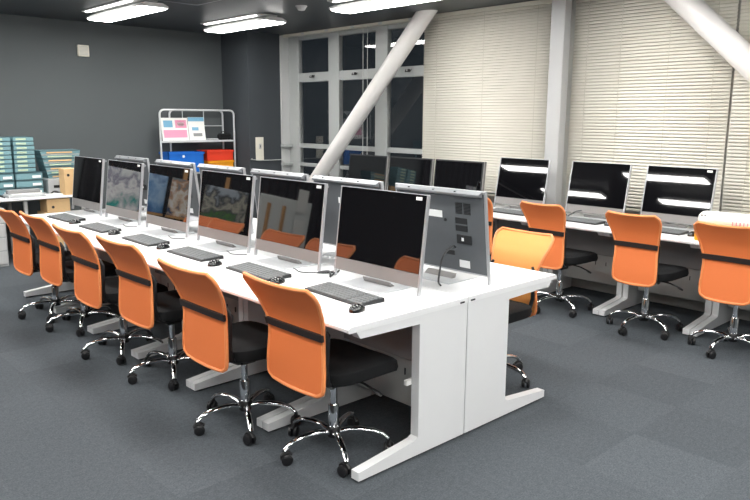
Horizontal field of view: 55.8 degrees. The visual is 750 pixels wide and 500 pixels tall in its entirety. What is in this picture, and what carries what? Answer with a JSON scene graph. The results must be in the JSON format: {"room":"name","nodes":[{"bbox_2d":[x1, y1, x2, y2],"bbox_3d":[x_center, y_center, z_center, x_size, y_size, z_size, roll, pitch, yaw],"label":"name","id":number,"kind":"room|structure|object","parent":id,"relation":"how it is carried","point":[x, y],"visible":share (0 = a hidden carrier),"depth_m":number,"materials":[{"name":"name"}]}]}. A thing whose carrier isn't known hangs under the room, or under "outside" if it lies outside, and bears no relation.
{"room":"computer lab","nodes":[
{"label":"computer lab","id":0,"kind":"room"},
{"bbox_2d":[0,14,222,250],"bbox_3d":[-4.735,-1.262,7.828,8.950,2.700,0.100,-9,14,-42],"label":"wall","id":1,"kind":"structure","parent":0,"point":[105,104],"depth_m":8.88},
{"bbox_2d":[221,31,281,217],"bbox_3d":[-1.747,-1.666,10.090,0.530,2.700,0.650,-9,14,-42],"label":"wall pier","id":2,"kind":"object","parent":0,"point":[250,60],"visible":0.64,"depth_m":9.78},
{"bbox_2d":[255,137,263,160],"bbox_3d":[-1.603,-1.400,9.808,0.132,0.314,0.024,-9,14,-42],"label":"wall switch","id":3,"kind":"object","parent":2,"relation":"attached to","point":[259,141],"visible":1,"depth_m":9.80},
{"bbox_2d":[0,0,534,35],"bbox_3d":[-0.426,-1.774,3.084,8.950,0.100,12.650,-9,14,-42],"label":"ceiling","id":4,"kind":"structure","parent":0,"point":[317,15],"depth_m":7.75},
{"bbox_2d":[81,0,168,21],"bbox_3d":[-2.631,-2.490,7.371,0.365,0.092,1.320,-9,14,-42],"label":"ceiling light","id":5,"kind":"object","parent":4,"relation":"attached to","point":[120,9],"visible":1,"depth_m":7.22,"materials":[{"name":"white"}]},
{"bbox_2d":[87,6,165,21],"bbox_3d":[-2.608,-2.457,7.399,0.284,0.016,1.290,-9,14,-42],"label":"diffuser","id":6,"kind":"object","parent":5,"relation":"attached to","point":[126,12],"depth_m":7.27,"materials":[{"name":"white"}]},
{"bbox_2d":[158,0,219,4],"bbox_3d":[-1.823,-2.451,6.947,0.450,0.004,0.465,-9,14,-42],"label":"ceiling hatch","id":7,"kind":"object","parent":4,"relation":"attached to","point":[191,2],"visible":1,"depth_m":7.03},
{"bbox_2d":[200,13,286,32],"bbox_3d":[-1.583,-2.665,8.342,0.365,0.092,1.320,-9,14,-42],"label":"ceiling light","id":8,"kind":"object","parent":4,"relation":"attached to","point":[254,20],"visible":1,"depth_m":8.18,"materials":[{"name":"white"}]},
{"bbox_2d":[205,20,283,32],"bbox_3d":[-1.559,-2.632,8.371,0.284,0.016,1.290,-9,14,-42],"label":"diffuser","id":9,"kind":"object","parent":8,"relation":"attached to","point":[248,24],"depth_m":8.24,"materials":[{"name":"white"}]},
{"bbox_2d":[327,0,435,13],"bbox_3d":[0.083,-2.331,6.604,0.365,0.092,1.320,-9,14,-42],"label":"ceiling light","id":10,"kind":"object","parent":4,"relation":"attached to","point":[344,6],"visible":1,"depth_m":6.74,"materials":[{"name":"white"}]},
{"bbox_2d":[422,0,551,195],"bbox_3d":[1.126,-1.544,7.462,0.040,1.930,1.680,-9,14,-42],"label":"blind","id":11,"kind":"object","parent":4,"relation":"hanging from","point":[485,87],"visible":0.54,"depth_m":7.39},
{"bbox_2d":[565,0,738,211],"bbox_3d":[2.346,-1.299,6.189,0.040,1.930,1.440,-9,14,-42],"label":"blind","id":12,"kind":"object","parent":4,"relation":"hanging from","point":[647,88],"visible":0.9,"depth_m":6.16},
{"bbox_2d":[721,0,749,213],"bbox_3d":[3.449,-1.077,5.038,0.040,1.930,1.740,-9,14,-42],"label":"blind","id":13,"kind":"object","parent":4,"relation":"hanging from","point":[736,194],"visible":0.75,"depth_m":5.65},
{"bbox_2d":[0,247,749,499],"bbox_3d":[-0.443,0.978,3.598,8.950,0.100,12.650,-9,14,-42],"label":"floor","id":14,"kind":"structure","parent":0,"point":[638,414],"depth_m":3.65,"materials":[{"name":"carpet"}]},
{"bbox_2d":[0,207,8,266],"bbox_3d":[-4.202,-0.138,7.492,0.440,0.620,0.502,-9,14,-42],"label":"base cabinet","id":15,"kind":"object","parent":14,"relation":"on","point":[4,258],"visible":0.87,"depth_m":7.45,"materials":[{"name":"white metal"}]},
{"bbox_2d":[0,192,83,253],"bbox_3d":[-4.220,-0.220,7.697,1.970,0.705,0.700,-9,14,-42],"label":"side table","id":16,"kind":"object","parent":14,"relation":"on","point":[24,200],"visible":0.12,"depth_m":7.72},
{"bbox_2d":[3,188,46,197],"bbox_3d":[-3.822,-0.622,7.736,0.400,0.075,0.200,-9,14,-42],"label":"paper stack","id":17,"kind":"object","parent":16,"relation":"on","point":[32,192],"visible":0.96,"depth_m":7.70,"materials":[{"name":"paper"}]},
{"bbox_2d":[15,187,43,191],"bbox_3d":[-3.941,-0.675,8.003,0.290,0.080,0.311,-9,14,-42],"label":"tray","id":18,"kind":"object","parent":16,"relation":"on","point":[41,188],"visible":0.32,"depth_m":7.91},
{"bbox_2d":[13,179,42,187],"bbox_3d":[-3.940,-0.758,7.987,0.290,0.080,0.311,-9,14,-42],"label":"tray","id":19,"kind":"object","parent":18,"relation":"on","point":[34,182],"visible":0.6,"depth_m":7.87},
{"bbox_2d":[13,171,42,179],"bbox_3d":[-3.939,-0.842,7.972,0.290,0.080,0.311,-9,14,-42],"label":"tray","id":20,"kind":"object","parent":19,"relation":"on","point":[37,174],"visible":0.63,"depth_m":7.86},
{"bbox_2d":[42,177,59,192],"bbox_3d":[-3.701,-0.759,8.241,0.290,0.160,0.305,-9,14,-42],"label":"case","id":21,"kind":"object","parent":16,"relation":"on","point":[49,184],"visible":0.38,"depth_m":8.09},
{"bbox_2d":[42,174,58,177],"bbox_3d":[-3.702,-0.875,8.287,0.320,0.043,0.247,-9,14,-42],"label":"case","id":22,"kind":"object","parent":21,"relation":"on","point":[43,175],"visible":0.36,"depth_m":8.14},
{"bbox_2d":[39,170,58,173],"bbox_3d":[-3.701,-0.920,8.279,0.342,0.043,0.247,-9,14,-42],"label":"case","id":23,"kind":"object","parent":22,"relation":"on","point":[43,171],"visible":0.38,"depth_m":8.13,"materials":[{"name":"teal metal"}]},
{"bbox_2d":[38,165,73,169],"bbox_3d":[-3.701,-0.965,8.270,0.364,0.043,0.247,-9,14,-42],"label":"case","id":24,"kind":"object","parent":23,"relation":"on","point":[70,166],"visible":0.64,"depth_m":8.15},
{"bbox_2d":[37,161,73,165],"bbox_3d":[-3.701,-1.009,8.262,0.386,0.043,0.247,-9,14,-42],"label":"case","id":25,"kind":"object","parent":24,"relation":"on","point":[72,162],"visible":0.79,"depth_m":8.15,"materials":[{"name":"white plastic"}]},
{"bbox_2d":[35,157,73,162],"bbox_3d":[-3.700,-1.054,8.254,0.408,0.043,0.247,-9,14,-42],"label":"case","id":26,"kind":"object","parent":25,"relation":"on","point":[43,160],"visible":0.76,"depth_m":8.14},
{"bbox_2d":[34,153,78,158],"bbox_3d":[-3.700,-1.099,8.245,0.430,0.043,0.247,-9,14,-42],"label":"case","id":27,"kind":"object","parent":26,"relation":"on","point":[42,156],"visible":0.9,"depth_m":8.14,"materials":[{"name":"teal plastic"}]},
{"bbox_2d":[34,149,79,153],"bbox_3d":[-3.700,-1.143,8.237,0.452,0.043,0.247,-9,14,-42],"label":"case","id":28,"kind":"object","parent":27,"relation":"on","point":[54,151],"visible":0.95,"depth_m":8.15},
{"bbox_2d":[58,168,73,194],"bbox_3d":[-3.430,-0.776,7.982,0.190,0.292,0.163,-9,14,-42],"label":"cardboard box","id":29,"kind":"object","parent":16,"relation":"on","point":[65,174],"visible":0.7,"depth_m":7.90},
{"bbox_2d":[0,209,89,322],"bbox_3d":[-2.605,0.083,5.622,0.644,0.890,0.561,-9,14,-42],"label":"chair","id":30,"kind":"object","parent":14,"relation":"on","point":[26,261],"visible":0.79,"depth_m":5.47,"materials":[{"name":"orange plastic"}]},
{"bbox_2d":[37,211,63,244],"bbox_3d":[-3.605,-0.184,8.026,0.300,0.522,0.263,-9,14,-42],"label":"cardboard box","id":31,"kind":"object","parent":14,"relation":"on","point":[60,239],"visible":0.13,"depth_m":7.93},
{"bbox_2d":[40,197,69,212],"bbox_3d":[-3.590,-0.512,7.950,0.250,0.152,0.223,-9,14,-42],"label":"cardboard box","id":32,"kind":"object","parent":31,"relation":"on","point":[53,205],"visible":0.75,"depth_m":7.87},
{"bbox_2d":[19,211,118,336],"bbox_3d":[-2.240,0.145,5.299,0.644,0.890,0.561,-9,14,-42],"label":"chair","id":33,"kind":"object","parent":14,"relation":"on","point":[54,269],"visible":0.83,"depth_m":5.14,"materials":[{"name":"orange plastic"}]},
{"bbox_2d":[20,210,124,311],"bbox_3d":[-2.608,0.072,6.143,0.771,0.722,0.735,-9,14,-42],"label":"office desk","id":34,"kind":"object","parent":14,"relation":"on","point":[65,286],"visible":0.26,"depth_m":6.22,"materials":[{"name":"laminate"}]},
{"bbox_2d":[47,213,85,221],"bbox_3d":[-2.603,-0.274,5.965,0.158,0.024,0.430,-10,15,-44],"label":"keyboard","id":35,"kind":"object","parent":34,"relation":"on","point":[64,217],"visible":0.98,"depth_m":5.92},
{"bbox_2d":[20,210,124,225],"bbox_3d":[-2.606,-0.269,6.079,0.771,0.028,0.735,-9,14,-42],"label":"countertop","id":36,"kind":"structure","parent":34,"relation":"on","point":[93,217],"depth_m":6.06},
{"bbox_2d":[65,156,106,215],"bbox_3d":[-2.584,-0.580,6.329,0.275,0.491,0.640,-9,14,-42],"label":"desktop computer","id":37,"kind":"object","parent":34,"relation":"on","point":[88,177],"visible":0.99,"depth_m":6.30,"materials":[{"name":"glass"}]},
{"bbox_2d":[51,219,166,331],"bbox_3d":[-2.103,0.173,5.616,0.771,0.722,0.735,-9,14,-42],"label":"office desk","id":38,"kind":"object","parent":14,"relation":"on","point":[102,255],"visible":0.15,"depth_m":5.60,"materials":[{"name":"laminate"}]},
{"bbox_2d":[78,222,121,232],"bbox_3d":[-2.116,-0.174,5.443,0.158,0.024,0.430,-9,14,-42],"label":"keyboard","id":39,"kind":"object","parent":38,"relation":"on","point":[97,227],"visible":1,"depth_m":5.40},
{"bbox_2d":[51,219,166,236],"bbox_3d":[-2.101,-0.168,5.552,0.771,0.028,0.735,-9,14,-42],"label":"countertop","id":40,"kind":"structure","parent":38,"relation":"on","point":[74,227],"depth_m":5.50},
{"bbox_2d":[99,160,145,225],"bbox_3d":[-2.070,-0.477,5.793,0.275,0.491,0.640,-9,14,-42],"label":"desktop computer","id":41,"kind":"object","parent":38,"relation":"on","point":[124,192],"visible":0.98,"depth_m":5.77,"materials":[{"name":"silver metal"}]},
{"bbox_2d":[52,223,167,364],"bbox_3d":[-1.735,0.258,4.714,0.644,0.890,0.561,-9,14,-42],"label":"chair","id":42,"kind":"object","parent":14,"relation":"on","point":[91,287],"visible":0.89,"depth_m":4.56,"materials":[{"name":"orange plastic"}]},
{"bbox_2d":[95,235,194,390],"bbox_3d":[-1.284,0.339,4.294,0.644,0.890,0.561,-10,15,-44],"label":"chair","id":43,"kind":"object","parent":14,"relation":"on","point":[140,304],"visible":0.85,"depth_m":4.13,"materials":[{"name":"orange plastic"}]},
{"bbox_2d":[87,231,215,356],"bbox_3d":[-1.598,0.275,5.089,0.771,0.722,0.735,-9,14,-42],"label":"office desk","id":44,"kind":"object","parent":14,"relation":"on","point":[161,277],"visible":0.2,"depth_m":5.10,"materials":[{"name":"laminate"}]},
{"bbox_2d":[121,234,169,246],"bbox_3d":[-1.595,-0.072,4.914,0.158,0.024,0.430,-9,14,-41],"label":"keyboard","id":45,"kind":"object","parent":44,"relation":"on","point":[143,239],"visible":1,"depth_m":4.87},
{"bbox_2d":[87,231,215,251],"bbox_3d":[-1.596,-0.066,5.025,0.771,0.028,0.735,-9,14,-42],"label":"countertop","id":46,"kind":"structure","parent":44,"relation":"on","point":[192,238],"depth_m":4.98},
{"bbox_2d":[140,164,194,237],"bbox_3d":[-1.549,-0.372,5.250,0.275,0.491,0.640,-9,14,-42],"label":"desktop computer","id":47,"kind":"object","parent":44,"relation":"on","point":[169,187],"visible":1,"depth_m":5.22,"materials":[{"name":"glass"}]},
{"bbox_2d":[158,109,235,173],"bbox_3d":[-2.452,-1.070,9.675,1.125,1.672,0.286,-9,14,-42],"label":"wire rack","id":48,"kind":"object","parent":14,"relation":"on","point":[161,110],"visible":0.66,"depth_m":9.51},
{"bbox_2d":[161,118,188,140],"bbox_3d":[-2.648,-1.599,9.377,0.380,0.295,0.059,-9,14,-42],"label":"booklet","id":49,"kind":"object","parent":48,"relation":"on","point":[173,129],"visible":0.96,"depth_m":9.37,"materials":[{"name":"paper"}]},
{"bbox_2d":[159,151,204,171],"bbox_3d":[-2.579,-1.180,9.488,0.534,0.270,0.268,-9,14,-42],"label":"storage bin","id":50,"kind":"object","parent":48,"relation":"on","point":[197,157],"visible":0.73,"depth_m":9.41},
{"bbox_2d":[187,117,205,139],"bbox_3d":[-2.416,-1.643,9.592,0.240,0.305,0.061,-9,14,-42],"label":"booklet","id":51,"kind":"object","parent":48,"relation":"on","point":[196,128],"visible":0.96,"depth_m":9.59,"materials":[{"name":"paper"}]},
{"bbox_2d":[162,139,233,142],"bbox_3d":[-2.449,-1.477,9.598,1.110,0.024,0.273,-9,14,-42],"label":"shelf","id":52,"kind":"object","parent":48,"relation":"attached to","point":[177,141],"depth_m":9.47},
{"bbox_2d":[204,160,234,166],"bbox_3d":[-2.209,-1.179,9.846,0.434,0.140,0.264,-9,14,-42],"label":"storage bin","id":53,"kind":"object","parent":48,"relation":"on","point":[218,162],"visible":0.39,"depth_m":9.77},
{"bbox_2d":[197,149,233,160],"bbox_3d":[-2.208,-1.318,9.820,0.434,0.140,0.264,-9,14,-42],"label":"storage bin","id":54,"kind":"object","parent":53,"relation":"on","point":[211,154],"visible":0.86,"depth_m":9.72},
{"bbox_2d":[141,216,255,225],"bbox_3d":[-1.538,0.079,6.140,0.771,0.722,0.735,-9,14,-42],"label":"office desk","id":55,"kind":"object","parent":14,"relation":"on","point":[191,223],"visible":0.02,"depth_m":5.80,"materials":[{"name":"laminate"}]},
{"bbox_2d":[155,159,199,221],"bbox_3d":[-1.623,-0.501,5.937,0.275,0.491,0.640,-9,14,-42],"label":"desktop computer","id":56,"kind":"object","parent":55,"relation":"on","point":[195,194],"visible":0.34,"depth_m":5.76,"materials":[{"name":"silver metal"}]},
{"bbox_2d":[135,240,277,387],"bbox_3d":[-1.093,0.376,4.562,0.771,0.722,0.735,-9,14,-42],"label":"office desk","id":57,"kind":"object","parent":14,"relation":"on","point":[235,305],"visible":0.19,"depth_m":4.45,"materials":[{"name":"laminate"}]},
{"bbox_2d":[167,246,223,261],"bbox_3d":[-1.129,0.022,4.428,0.158,0.024,0.430,-9,14,-42],"label":"keyboard","id":58,"kind":"object","parent":57,"relation":"on","point":[189,252],"visible":1,"depth_m":4.38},
{"bbox_2d":[140,240,277,271],"bbox_3d":[-1.091,0.035,4.498,0.771,0.028,0.735,-9,14,-42],"label":"countertop","id":59,"kind":"structure","parent":57,"relation":"on","point":[151,255],"depth_m":4.39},
{"bbox_2d":[193,170,256,252],"bbox_3d":[-1.008,-0.263,4.685,0.275,0.491,0.640,-9,14,-42],"label":"desktop computer","id":60,"kind":"object","parent":57,"relation":"on","point":[226,204],"visible":1,"depth_m":4.66,"materials":[{"name":"glass"}]},
{"bbox_2d":[189,218,256,235],"bbox_3d":[-1.032,0.180,5.613,0.771,0.722,0.735,-9,14,-42],"label":"office desk","id":61,"kind":"object","parent":14,"relation":"on","point":[193,228],"visible":0.02,"depth_m":5.54,"materials":[{"name":"laminate"}]},
{"bbox_2d":[197,163,254,233],"bbox_3d":[-1.130,-0.402,5.422,0.275,0.491,0.640,-9,14,-42],"label":"desktop computer","id":62,"kind":"object","parent":61,"relation":"on","point":[219,168],"visible":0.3,"depth_m":5.29,"materials":[{"name":"silver metal"}]},
{"bbox_2d":[157,258,300,445],"bbox_3d":[-0.715,0.469,3.614,0.644,0.890,0.561,-9,14,-42],"label":"chair","id":63,"kind":"object","parent":14,"relation":"on","point":[210,336],"visible":0.97,"depth_m":3.46,"materials":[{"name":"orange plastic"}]},
{"bbox_2d":[189,255,356,427],"bbox_3d":[-0.588,0.478,4.035,0.771,0.722,0.735,-9,14,-42],"label":"office desk","id":64,"kind":"object","parent":14,"relation":"on","point":[229,281],"visible":0.12,"depth_m":4.00,"materials":[{"name":"laminate"}]},
{"bbox_2d":[226,262,291,280],"bbox_3d":[-0.652,0.116,3.938,0.158,0.024,0.430,-9,14,-41],"label":"keyboard","id":65,"kind":"object","parent":64,"relation":"on","point":[262,272],"visible":0.99,"depth_m":3.91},
{"bbox_2d":[189,255,356,300],"bbox_3d":[-0.586,0.137,3.971,0.771,0.028,0.735,-9,14,-42],"label":"countertop","id":66,"kind":"structure","parent":64,"relation":"on","point":[229,281],"depth_m":3.86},
{"bbox_2d":[253,176,328,270],"bbox_3d":[-0.521,-0.165,4.177,0.275,0.491,0.640,-9,14,-42],"label":"desktop computer","id":67,"kind":"object","parent":64,"relation":"on","point":[291,214],"visible":1,"depth_m":4.15,"materials":[{"name":"glass"}]},
{"bbox_2d":[251,235,335,247],"bbox_3d":[-0.527,0.282,5.086,0.771,0.722,0.735,-9,14,-42],"label":"office desk","id":68,"kind":"object","parent":14,"relation":"on","point":[252,237],"visible":0.02,"depth_m":4.84,"materials":[{"name":"white plastic"}]},
{"bbox_2d":[250,169,308,211],"bbox_3d":[-0.623,-0.300,4.893,0.275,0.491,0.640,-9,14,-42],"label":"desktop computer","id":69,"kind":"object","parent":68,"relation":"on","point":[255,172],"visible":0.23,"depth_m":4.84,"materials":[{"name":"silver metal"}]},
{"bbox_2d":[243,271,397,477],"bbox_3d":[-0.237,0.528,3.314,0.644,0.890,0.561,-9,14,-42],"label":"chair","id":70,"kind":"object","parent":14,"relation":"on","point":[302,356],"visible":0.95,"depth_m":3.17,"materials":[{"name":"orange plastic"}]},
{"bbox_2d":[321,247,335,264],"bbox_3d":[-0.022,0.383,4.559,0.771,0.722,0.735,-9,14,-42],"label":"office desk","id":71,"kind":"object","parent":14,"relation":"on","point":[327,260],"visible":0.02,"depth_m":4.39,"materials":[{"name":"white plastic"}]},
{"bbox_2d":[312,175,383,258],"bbox_3d":[-0.143,-0.203,4.392,0.275,0.491,0.640,-9,14,-42],"label":"desktop computer","id":72,"kind":"object","parent":71,"relation":"on","point":[334,183],"visible":0.26,"depth_m":4.44,"materials":[{"name":"silver metal"}]},
{"bbox_2d":[249,274,467,481],"bbox_3d":[-0.083,0.579,3.508,0.771,0.722,0.735,-9,14,-42],"label":"office desk","id":73,"kind":"object","parent":14,"relation":"on","point":[425,334],"depth_m":3.38,"materials":[{"name":"laminate"}]},
{"bbox_2d":[305,282,383,305],"bbox_3d":[-0.155,0.211,3.447,0.158,0.024,0.430,-9,14,-40],"label":"keyboard","id":74,"kind":"object","parent":73,"relation":"on","point":[335,291],"visible":1,"depth_m":3.41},
{"bbox_2d":[348,302,365,313],"bbox_3d":[-0.079,0.256,3.179,0.062,0.035,0.104,8,13,35],"label":"computer mouse","id":75,"kind":"object","parent":73,"relation":"on","point":[357,307],"visible":1,"depth_m":3.15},
{"bbox_2d":[249,274,467,333],"bbox_3d":[-0.081,0.238,3.444,0.771,0.028,0.735,-9,14,-42],"label":"countertop","id":76,"kind":"structure","parent":73,"relation":"on","point":[403,304],"depth_m":3.26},
{"bbox_2d":[334,186,430,295],"bbox_3d":[0.007,-0.059,3.627,0.275,0.491,0.640,-9,14,-42],"label":"desktop computer","id":77,"kind":"object","parent":73,"relation":"on","point":[382,234],"visible":1,"depth_m":3.60,"materials":[{"name":"silver metal"}]},
{"bbox_2d":[309,10,437,181],"bbox_3d":[-0.362,-1.430,8.792,0.190,2.964,2.945,-9,14,-42],"label":"brace","id":78,"kind":"object","parent":14,"relation":"on","point":[421,19],"visible":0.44,"depth_m":8.23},
{"bbox_2d":[371,262,556,432],"bbox_3d":[0.483,0.485,4.032,0.771,0.722,0.735,-9,14,-42],"label":"office desk","id":79,"kind":"object","parent":14,"relation":"on","point":[485,400],"visible":0.41,"depth_m":3.65,"materials":[{"name":"laminate"}]},
{"bbox_2d":[395,183,490,284],"bbox_3d":[0.371,-0.100,3.856,0.275,0.491,0.640,-9,14,-42],"label":"desktop computer","id":80,"kind":"object","parent":79,"relation":"on","point":[457,217],"visible":0.83,"depth_m":3.75,"materials":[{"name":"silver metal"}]},
{"bbox_2d":[457,234,471,245],"bbox_3d":[0.468,-0.054,3.720,0.011,0.050,0.100,-9,14,-42],"label":"power socket","id":81,"kind":"object","parent":80,"relation":"attached to","point":[462,239],"depth_m":3.72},
{"bbox_2d":[422,262,556,301],"bbox_3d":[0.485,0.144,3.968,0.771,0.028,0.735,-9,14,-42],"label":"countertop","id":82,"kind":"structure","parent":79,"relation":"on","point":[504,278],"depth_m":3.75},
{"bbox_2d":[487,197,494,261],"bbox_3d":[1.017,-0.060,6.409,0.638,0.926,0.556,-9,14,-42],"label":"chair","id":83,"kind":"object","parent":14,"relation":"on","point":[491,222],"visible":0.09,"depth_m":6.12,"materials":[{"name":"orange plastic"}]},
{"bbox_2d":[491,227,554,387],"bbox_3d":[0.737,0.349,4.309,0.638,0.890,0.556,-9,14,-40],"label":"chair","id":84,"kind":"object","parent":14,"relation":"on","point":[524,249],"visible":0.43,"depth_m":4.36,"materials":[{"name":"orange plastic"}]},
{"bbox_2d":[493,204,569,272],"bbox_3d":[1.295,-0.008,6.700,0.771,0.722,0.735,-9,14,-42],"label":"office desk","id":85,"kind":"object","parent":14,"relation":"on","point":[500,219],"visible":0.05,"depth_m":6.79,"materials":[{"name":"laminate"}]},
{"bbox_2d":[493,208,523,215],"bbox_3d":[1.234,-0.352,6.509,0.158,0.024,0.430,-9,14,-40],"label":"keyboard","id":86,"kind":"object","parent":85,"relation":"on","point":[497,210],"visible":0.78,"depth_m":6.48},
{"bbox_2d":[493,157,550,210],"bbox_3d":[1.364,-0.619,6.694,0.275,0.481,0.560,-9,14,-42],"label":"desktop computer","id":87,"kind":"object","parent":85,"relation":"on","point":[519,179],"visible":0.89,"depth_m":6.71,"materials":[{"name":"glass"}]},
{"bbox_2d":[493,204,569,221],"bbox_3d":[1.297,-0.349,6.636,0.771,0.028,0.735,-9,14,-42],"label":"countertop","id":88,"kind":"structure","parent":85,"relation":"on","point":[509,217],"depth_m":6.30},
{"bbox_2d":[520,201,597,317],"bbox_3d":[1.502,0.045,5.860,0.638,0.926,0.556,-9,14,-41],"label":"chair","id":89,"kind":"object","parent":14,"relation":"on","point":[541,218],"visible":0.71,"depth_m":5.67,"materials":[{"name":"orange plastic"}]},
{"bbox_2d":[522,212,622,314],"bbox_3d":[1.800,0.093,6.173,0.771,0.722,0.735,-9,14,-42],"label":"office desk","id":90,"kind":"object","parent":14,"relation":"on","point":[580,236],"visible":0.35,"depth_m":6.29,"materials":[{"name":"laminate"}]},
{"bbox_2d":[522,212,608,232],"bbox_3d":[1.802,-0.248,6.109,0.771,0.028,0.735,-9,14,-42],"label":"countertop","id":91,"kind":"structure","parent":90,"relation":"on","point":[571,225],"depth_m":5.77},
{"bbox_2d":[566,216,605,224],"bbox_3d":[1.721,-0.255,6.001,0.158,0.024,0.430,-9,14,-40],"label":"keyboard","id":92,"kind":"object","parent":90,"relation":"on","point":[568,218],"visible":0.85,"depth_m":5.92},
{"bbox_2d":[565,161,631,220],"bbox_3d":[1.905,-0.510,6.129,0.275,0.481,0.560,-9,14,-42],"label":"desktop computer","id":93,"kind":"object","parent":90,"relation":"on","point":[594,188],"visible":0.91,"depth_m":6.14,"materials":[{"name":"glass"}]},
{"bbox_2d":[605,210,688,340],"bbox_3d":[2.005,0.155,5.292,0.638,0.926,0.556,-9,14,-42],"label":"chair","id":94,"kind":"object","parent":14,"relation":"on","point":[637,238],"visible":1,"depth_m":5.12,"materials":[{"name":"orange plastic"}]},
{"bbox_2d":[599,222,712,334],"bbox_3d":[2.305,0.195,5.646,0.771,0.722,0.735,-9,14,-42],"label":"office desk","id":95,"kind":"object","parent":14,"relation":"on","point":[679,250],"visible":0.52,"depth_m":5.73,"materials":[{"name":"laminate"}]},
{"bbox_2d":[600,222,696,244],"bbox_3d":[2.308,-0.146,5.582,0.771,0.028,0.735,-9,14,-42],"label":"countertop","id":96,"kind":"structure","parent":95,"relation":"on","point":[684,239],"depth_m":5.22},
{"bbox_2d":[662,227,688,234],"bbox_3d":[2.194,-0.160,5.508,0.158,0.024,0.430,-9,14,-40],"label":"keyboard","id":97,"kind":"object","parent":95,"relation":"on","point":[664,230],"visible":0.4,"depth_m":5.38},
{"bbox_2d":[640,165,718,230],"bbox_3d":[2.385,-0.413,5.628,0.275,0.481,0.560,-9,14,-42],"label":"desktop computer","id":98,"kind":"object","parent":95,"relation":"on","point":[678,195],"visible":0.76,"depth_m":5.63,"materials":[{"name":"glass"}]},
{"bbox_2d":[664,0,749,82],"bbox_3d":[3.288,-0.697,4.984,0.190,2.969,3.150,-9,14,-42],"label":"brace","id":99,"kind":"object","parent":14,"relation":"on","point":[698,14],"visible":1,"depth_m":5.42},
{"bbox_2d":[687,221,749,358],"bbox_3d":[2.424,0.250,4.797,0.638,0.926,0.556,-9,14,-42],"label":"chair","id":100,"kind":"object","parent":14,"relation":"on","point":[724,278],"visible":1,"depth_m":4.63,"materials":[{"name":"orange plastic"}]},
{"bbox_2d":[690,240,749,336],"bbox_3d":[2.811,0.296,5.119,0.771,0.722,0.735,-9,14,-42],"label":"office desk","id":101,"kind":"object","parent":14,"relation":"on","point":[721,313],"visible":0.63,"depth_m":5.43,"materials":[{"name":"white plastic"}]},
{"bbox_3d":[2.538,-0.088,4.998,0.224,0.075,0.484,-9,14,-42],"label":"box","id":102,"kind":"object","parent":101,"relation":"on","visible":0},
{"bbox_2d":[698,211,749,226],"bbox_3d":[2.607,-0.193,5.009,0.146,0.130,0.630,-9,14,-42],"label":"printer","id":103,"kind":"object","parent":102,"relation":"on","point":[715,217],"visible":0.73,"depth_m":5.04,"materials":[{"name":"plastic"}]},
{"bbox_3d":[-2.043,-0.023,6.667,0.771,0.722,0.735,-9,14,-42],"label":"office desk","id":104,"kind":"object","parent":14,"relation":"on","visible":0},
{"bbox_2d":[114,155,149,211],"bbox_3d":[-2.179,-0.612,6.516,0.275,0.491,0.640,-9,14,-42],"label":"desktop computer","id":105,"kind":"object","parent":104,"relation":"on","point":[145,161],"visible":0.3,"depth_m":6.37,"materials":[{"name":"silver metal"}]},
{"bbox_3d":[0.790,-0.110,7.227,0.771,0.722,0.735,-9,14,-42],"label":"office desk","id":106,"kind":"object","parent":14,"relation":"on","visible":0},
{"bbox_2d":[433,159,486,190],"bbox_3d":[0.852,-0.695,7.214,0.200,0.435,0.652,-9,14,-42],"label":"computer monitor","id":107,"kind":"object","parent":106,"relation":"on","point":[457,174],"visible":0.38,"depth_m":7.17,"materials":[{"name":"black plastic"}]},
{"bbox_3d":[0.285,-0.211,7.754,0.771,0.722,0.735,-9,14,-42],"label":"office desk","id":108,"kind":"object","parent":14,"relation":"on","visible":0},
{"bbox_2d":[387,156,434,190],"bbox_3d":[0.386,-0.789,7.700,0.200,0.435,0.652,-9,14,-42],"label":"computer monitor","id":109,"kind":"object","parent":108,"relation":"on","point":[406,170],"visible":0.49,"depth_m":7.67,"materials":[{"name":"black plastic"}]},
{"bbox_3d":[-0.220,-0.313,8.281,0.771,0.722,0.735,-9,14,-42],"label":"office desk","id":110,"kind":"object","parent":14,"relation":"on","visible":0},
{"bbox_2d":[348,154,389,189],"bbox_3d":[-0.081,-0.883,8.187,0.200,0.435,0.652,-9,14,-42],"label":"computer monitor","id":111,"kind":"object","parent":110,"relation":"on","point":[366,167],"visible":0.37,"depth_m":8.13,"materials":[{"name":"black plastic"}]},
{"bbox_2d":[281,0,741,214],"bbox_3d":[2.660,-0.914,6.208,0.250,2.700,12.450,-9,14,-42],"label":"wall","id":112,"kind":"structure","parent":0,"point":[574,3],"depth_m":6.72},
{"bbox_2d":[279,36,289,171],"bbox_3d":[-1.382,-1.682,10.241,0.210,2.680,0.430,-9,14,-42],"label":"trim","id":113,"kind":"structure","parent":112,"relation":"attached to","point":[283,42],"depth_m":9.97,"materials":[{"name":"paint"}]},
{"bbox_2d":[281,19,445,187],"bbox_3d":[-0.246,-1.793,8.966,0.250,1.940,2.920,-9,14,-42],"label":"window","id":114,"kind":"structure","parent":112,"relation":"in","point":[328,71],"depth_m":9.12,"materials":[{"name":"glass"}]},
{"bbox_2d":[283,18,410,153],"bbox_3d":[-0.366,-1.932,8.999,0.046,1.740,2.630,-9,14,-42],"label":"raised blind","id":115,"kind":"object","parent":114,"relation":"attached to","point":[405,19],"visible":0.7,"depth_m":8.71,"materials":[{"name":"white metal"}]},
{"bbox_2d":[571,278,749,320],"bbox_3d":[3.702,0.536,5.011,0.200,0.300,8.890,-9,14,-42],"label":"trim","id":116,"kind":"structure","parent":112,"relation":"attached to","point":[653,297],"depth_m":6.14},
{"bbox_2d":[544,0,571,204],"bbox_3d":[1.724,-1.030,6.798,0.110,2.700,0.150,-9,14,-42],"label":"column","id":117,"kind":"structure","parent":0,"point":[561,9],"depth_m":6.67,"materials":[{"name":"paint"}]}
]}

